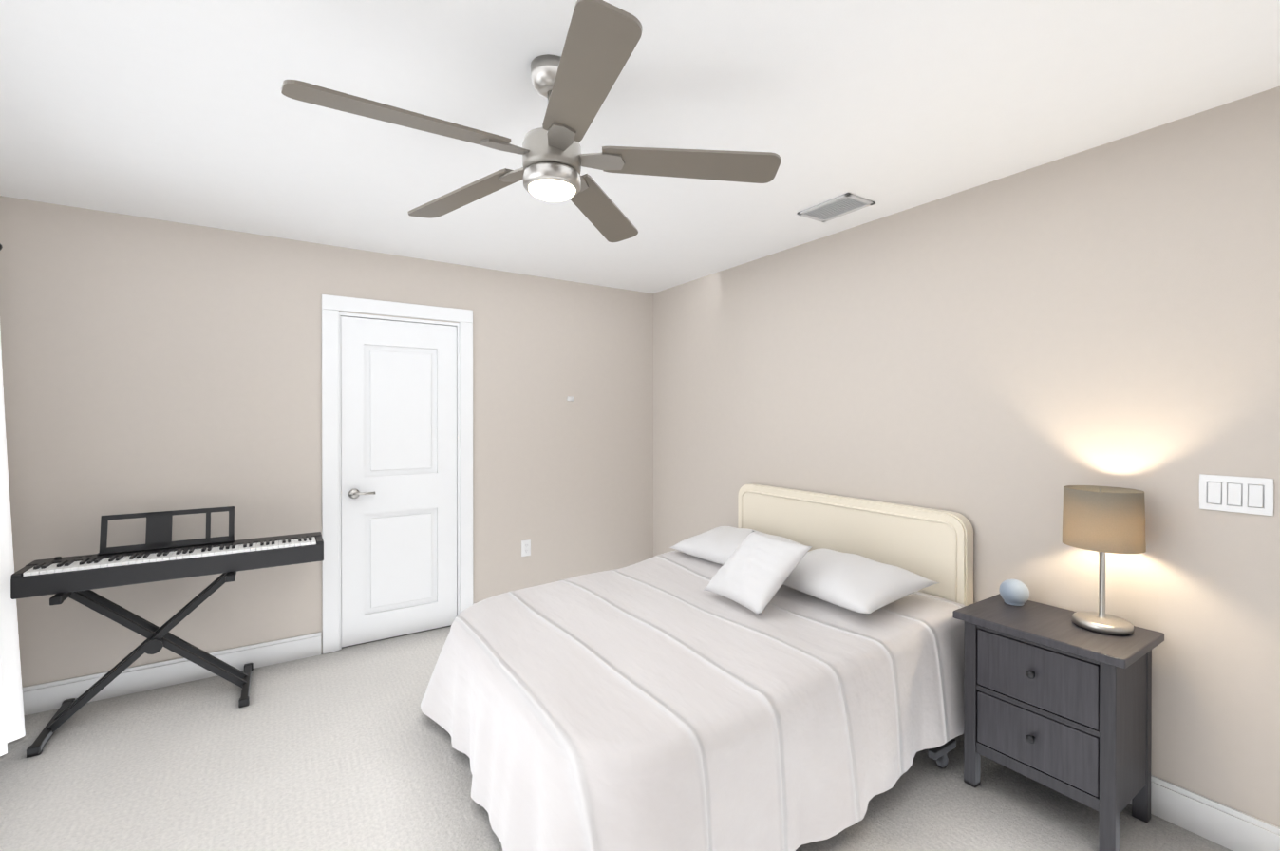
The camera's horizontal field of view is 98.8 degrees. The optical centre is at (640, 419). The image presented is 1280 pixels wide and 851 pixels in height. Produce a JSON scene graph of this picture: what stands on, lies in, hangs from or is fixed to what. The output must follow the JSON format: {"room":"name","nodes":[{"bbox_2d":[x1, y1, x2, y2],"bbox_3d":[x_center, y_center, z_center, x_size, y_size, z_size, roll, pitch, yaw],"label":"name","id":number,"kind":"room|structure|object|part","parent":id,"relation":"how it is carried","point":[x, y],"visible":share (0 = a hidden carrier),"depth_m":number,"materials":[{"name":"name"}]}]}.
{"room":"bedroom","nodes":[
{"label":"bedroom","id":0,"kind":"room"},
{"bbox_2d":[0,195,653,687],"bbox_3d":[-1.505,0.174,3.586,3.996,2.440,0.100,0,0,-33],"label":"wall","id":1,"kind":"structure","parent":0,"point":[150,365],"depth_m":3.05,"materials":[{"name":"paint"}]},
{"bbox_2d":[21,631,321,715],"bbox_3d":[-2.466,1.332,2.891,1.362,0.130,0.018,0,0,-33],"label":"baseboard","id":2,"kind":"structure","parent":1,"relation":"attached to","point":[50,695],"depth_m":2.86,"materials":[{"name":"white wood"}]},
{"bbox_2d":[321,294,472,654],"bbox_3d":[-1.532,0.325,3.531,0.894,2.139,0.142,0,0,-33],"label":"door","id":3,"kind":"structure","parent":1,"relation":"attached to","point":[399,459],"depth_m":3.50,"materials":[{"name":"white wood"}]},
{"bbox_2d":[521,539,530,556],"bbox_3d":[-0.823,0.931,3.970,0.072,0.116,0.010,0,0,-33],"label":"electrical outlet","id":4,"kind":"object","parent":1,"relation":"attached to","point":[525,548],"visible":1,"depth_m":3.97,"materials":[{"name":"plastic"}]},
{"bbox_2d":[566,395,573,400],"bbox_3d":[-0.525,-0.157,4.156,0.052,0.034,0.018,0,0,-33],"label":"detector","id":5,"kind":"object","parent":1,"relation":"attached to","point":[570,398],"visible":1,"depth_m":4.15,"materials":[{"name":"plastic"}]},
{"bbox_2d":[0,624,1232,850],"bbox_3d":[-0.206,1.452,1.608,3.996,0.100,4.842,0,0,-33],"label":"floor","id":6,"kind":"structure","parent":0,"point":[348,748],"depth_m":2.10,"materials":[{"name":"carpet"}]},
{"bbox_2d":[10,506,323,757],"bbox_3d":[-2.246,0.932,2.737,1.147,0.932,0.472,0,0,-33],"label":"keyboard","id":7,"kind":"object","parent":6,"relation":"on","point":[160,555],"visible":1,"depth_m":2.65,"materials":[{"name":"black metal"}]},
{"bbox_2d":[420,483,973,850],"bbox_3d":[0.237,0.911,2.494,2.050,0.975,1.733,0,0,-33],"label":"bed","id":8,"kind":"object","parent":6,"relation":"on","point":[780,668],"visible":0.98,"depth_m":1.97,"materials":[{"name":"fabric"}]},
{"bbox_2d":[668,525,811,573],"bbox_3d":[0.560,0.726,3.158,0.502,0.165,0.710,0,0,-33],"label":"pillow","id":9,"kind":"object","parent":8,"relation":"on","point":[708,551],"depth_m":3.12,"materials":[{"name":"fabric"}]},
{"bbox_2d":[702,529,812,616],"bbox_3d":[0.538,0.692,2.545,0.334,0.261,0.420,0,0,-33],"label":"pillow","id":10,"kind":"object","parent":8,"relation":"on","point":[754,574],"depth_m":2.48,"materials":[{"name":"fabric"}]},
{"bbox_2d":[753,547,940,616],"bbox_3d":[0.936,0.729,2.567,0.513,0.165,0.717,0,0,-33],"label":"pillow","id":11,"kind":"object","parent":8,"relation":"on","point":[848,584],"depth_m":2.39,"materials":[{"name":"fabric"}]},
{"bbox_3d":[1.067,0.799,3.036,0.068,0.755,1.440,0,0,-33],"label":"headboard","id":12,"kind":"part","parent":8,"relation":"part of","materials":[{"name":"fabric"}]},
{"bbox_2d":[952,593,1164,850],"bbox_3d":[1.516,1.071,2.016,0.390,0.660,0.520,0,0,-33],"label":"nightstand","id":13,"kind":"object","parent":6,"relation":"on","point":[1058,699],"visible":0.92,"depth_m":1.89,"materials":[{"name":"grey wood"}]},
{"bbox_2d":[998,579,1029,605],"bbox_3d":[1.503,0.691,2.203,0.100,0.097,0.100,0,0,-33],"label":"smart speaker","id":14,"kind":"object","parent":13,"relation":"on","point":[1014,592],"visible":1,"depth_m":2.17},
{"bbox_2d":[1062,485,1146,635],"bbox_3d":[1.651,0.494,1.959,0.228,0.492,0.228,0,0,-33],"label":"lamp","id":15,"kind":"object","parent":13,"relation":"on","point":[1102,520],"visible":1,"depth_m":1.89,"materials":[{"name":"beige fabric"}]},
{"bbox_3d":[1.651,0.350,1.958,0.228,0.204,0.228,0,0,-33],"label":"lamp shade","id":16,"kind":"part","parent":15,"relation":"part of","materials":[{"name":"beige fabric"}]},
{"bbox_2d":[0,0,1279,293],"bbox_3d":[-0.206,-1.087,1.598,3.996,0.100,4.842,0,0,-33],"label":"ceiling","id":17,"kind":"structure","parent":0,"point":[180,110],"depth_m":1.82,"materials":[{"name":"paint"}]},
{"bbox_2d":[281,0,780,242],"bbox_3d":[-0.290,-0.846,1.590,1.255,0.382,1.292,0,0,-33],"label":"ceiling fan","id":18,"kind":"object","parent":17,"relation":"hanging from","point":[574,84],"visible":1,"depth_m":1.54,"materials":[{"name":"grey wood"}]},
{"bbox_3d":[-0.260,-0.784,1.622,0.172,0.112,0.172,0,0,-33],"label":"motor","id":19,"kind":"part","parent":18,"relation":"part of","materials":[{"name":"silver metal"}]},
{"bbox_2d":[527,178,576,202],"bbox_3d":[-0.260,-0.669,1.622,0.140,0.026,0.140,0,0,-33],"label":"diffuser","id":20,"kind":"object","parent":18,"relation":"attached to","point":[544,189],"depth_m":1.59,"materials":[{"name":"white glass"}]},
{"bbox_2d":[796,192,875,222],"bbox_3d":[0.959,-1.035,2.695,0.205,0.012,0.300,0,0,-33],"label":"ceiling vent","id":21,"kind":"object","parent":17,"relation":"in","point":[837,207],"visible":1,"depth_m":2.68,"materials":[{"name":"metal"}]},
{"bbox_2d":[653,86,1279,827],"bbox_3d":[1.424,0.178,2.671,0.100,2.440,4.642,0,0,-33],"label":"wall","id":22,"kind":"structure","parent":0,"point":[999,364],"depth_m":2.19,"materials":[{"name":"paint"}]},
{"bbox_2d":[1129,774,1279,850],"bbox_3d":[1.061,1.331,3.121,0.018,0.130,3.499,0,0,-33],"label":"baseboard","id":23,"kind":"structure","parent":22,"relation":"attached to","point":[1228,827],"depth_m":1.82,"materials":[{"name":"white wood"}]},
{"bbox_2d":[1199,473,1273,515],"bbox_3d":[1.936,0.244,1.786,0.013,0.117,0.166,0,0,-33],"label":"light switch","id":24,"kind":"object","parent":22,"relation":"attached to","point":[1248,495],"visible":1,"depth_m":1.78,"materials":[{"name":"plastic"}]},
{"bbox_3d":[-1.835,0.187,0.535,0.100,2.440,4.642,0,0,-33],"label":"wall","id":25,"kind":"structure","parent":0,"visible":0},
{"bbox_2d":[0,243,25,755],"bbox_3d":[-2.089,0.305,1.246,0.254,2.167,2.808,0,0,-33],"label":"curtain","id":26,"kind":"object","parent":25,"relation":"attached to","point":[11,719],"visible":0.96,"depth_m":2.36,"materials":[{"name":"white fabric"}]}
]}

